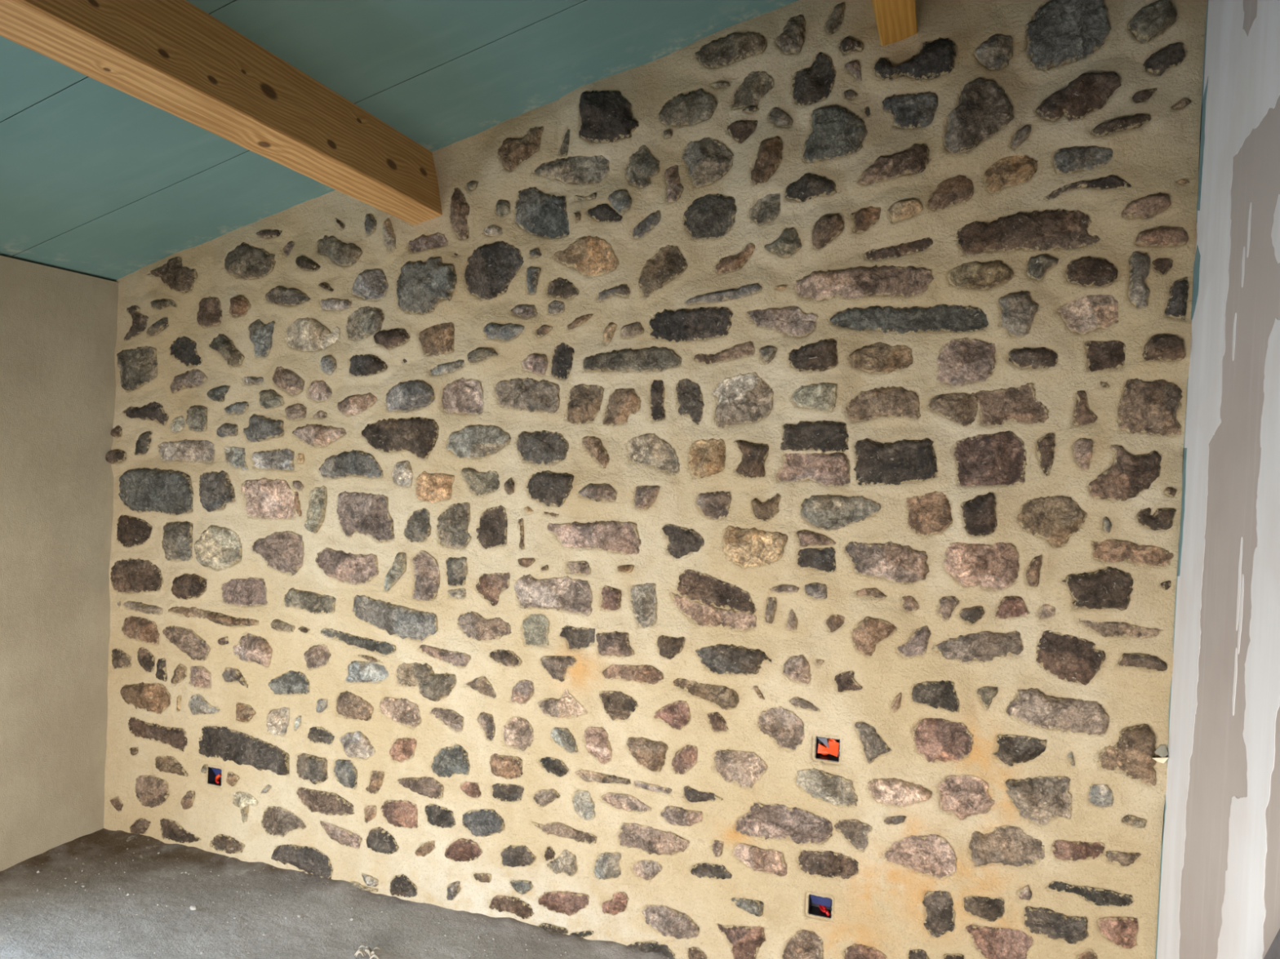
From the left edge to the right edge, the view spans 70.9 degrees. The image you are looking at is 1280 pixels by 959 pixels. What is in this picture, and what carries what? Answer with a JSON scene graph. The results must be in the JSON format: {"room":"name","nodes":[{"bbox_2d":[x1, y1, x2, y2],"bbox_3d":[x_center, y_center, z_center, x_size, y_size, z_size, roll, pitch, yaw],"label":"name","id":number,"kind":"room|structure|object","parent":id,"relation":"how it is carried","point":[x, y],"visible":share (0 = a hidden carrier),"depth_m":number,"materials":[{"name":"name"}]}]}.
{"room":"unfinished room","nodes":[
{"label":"unfinished room","id":0,"kind":"room"},
{"bbox_2d":[0,255,118,871],"bbox_3d":[-2.654,0.327,2.093,0.350,2.139,3.170,3,1,19],"label":"wall","id":1,"kind":"structure","parent":0,"point":[59,327],"depth_m":3.19,"materials":[{"name":"paint"}]},
{"bbox_2d":[0,828,675,958],"bbox_3d":[-0.830,1.425,1.552,3.648,0.034,2.830,3,1,19],"label":"floor","id":2,"kind":"structure","parent":0,"point":[43,928],"depth_m":2.87,"materials":[{"name":"concrete"}]},
{"bbox_2d":[190,905,197,910],"bbox_3d":[-1.434,1.376,2.888,0.025,0.014,0.020,2,1,-3],"label":"pebble","id":3,"kind":"object","parent":2,"relation":"on","point":[193,907],"visible":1,"depth_m":2.88,"materials":[{"name":"white stone"}]},
{"bbox_2d":[8,848,566,958],"bbox_3d":[-1.028,1.407,2.354,2.549,0.011,1.350,3,1,19],"label":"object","id":4,"kind":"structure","parent":2,"relation":"on","point":[37,872],"depth_m":2.87,"materials":[{"name":"white stone"}]},
{"bbox_2d":[354,944,382,958],"bbox_3d":[-0.802,1.398,2.664,0.096,0.021,0.051,3,1,19],"label":"clump","id":5,"kind":"object","parent":2,"relation":"on","point":[366,948],"visible":1,"depth_m":2.66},
{"bbox_2d":[1263,928,1279,958],"bbox_3d":[0.991,0.775,1.364,0.024,1.464,1.200,3,1,19],"label":"leaning board","id":6,"kind":"object","parent":2,"relation":"on","point":[1273,952],"visible":1,"depth_m":1.41,"materials":[{"name":"grey"}]},
{"bbox_2d":[0,0,798,281],"bbox_3d":[-0.846,-1.194,1.575,4.062,1.218,3.000,3,1,19],"label":"ceiling","id":7,"kind":"structure","parent":0,"point":[98,180],"depth_m":2.54,"materials":[{"name":"teal paint"}]},
{"bbox_2d":[0,0,442,225],"bbox_3d":[-1.163,-0.948,1.679,0.170,0.242,2.835,3,1,19],"label":"ceiling beam","id":8,"kind":"structure","parent":7,"relation":"attached to","point":[173,56],"depth_m":2.11,"materials":[{"name":"brown wood"}]},
{"bbox_2d":[871,0,917,45],"bbox_3d":[0.244,-1.292,1.188,0.151,0.237,2.835,3,1,19],"label":"ceiling beam","id":9,"kind":"structure","parent":7,"relation":"attached to","point":[895,20],"depth_m":2.34,"materials":[{"name":"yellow wood"}]},
{"bbox_2d":[103,0,1207,958],"bbox_3d":[-0.319,-0.118,2.834,3.573,3.168,0.159,3,1,19],"label":"wall","id":10,"kind":"structure","parent":0,"point":[742,394],"depth_m":2.63,"materials":[{"name":"stone"}]},
{"bbox_2d":[206,765,222,787],"bbox_3d":[-1.539,1.080,3.295,0.092,0.090,0.056,3,1,19],"label":"electrical box","id":11,"kind":"object","parent":10,"relation":"attached to","point":[214,774],"visible":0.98,"depth_m":3.28,"materials":[{"name":"plastic"}]},
{"bbox_2d":[804,892,835,920],"bbox_3d":[0.519,1.211,2.576,0.094,0.082,0.056,3,1,19],"label":"electrical box","id":12,"kind":"object","parent":10,"relation":"attached to","point":[817,905],"visible":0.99,"depth_m":2.56,"materials":[{"name":"plastic"}]},
{"bbox_2d":[811,734,841,764],"bbox_3d":[0.538,0.761,2.564,0.097,0.092,0.058,3,1,19],"label":"electrical box","id":13,"kind":"object","parent":10,"relation":"attached to","point":[827,749],"visible":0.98,"depth_m":2.55,"materials":[{"name":"plastic"}]},
{"bbox_2d":[1152,745,1168,763],"bbox_3d":[1.298,0.687,2.246,0.038,0.047,0.023,3,1,19],"label":"scrap","id":14,"kind":"object","parent":10,"relation":"attached to","point":[1162,751],"visible":1,"depth_m":2.25,"materials":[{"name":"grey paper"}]},
{"bbox_2d":[1155,0,1279,958],"bbox_3d":[0.973,-0.156,0.978,0.102,3.450,2.850,3,1,19],"label":"wall","id":15,"kind":"structure","parent":0,"point":[1219,895],"depth_m":1.85,"materials":[{"name":"plaster"},{"name":"peeling paint"}]}
]}

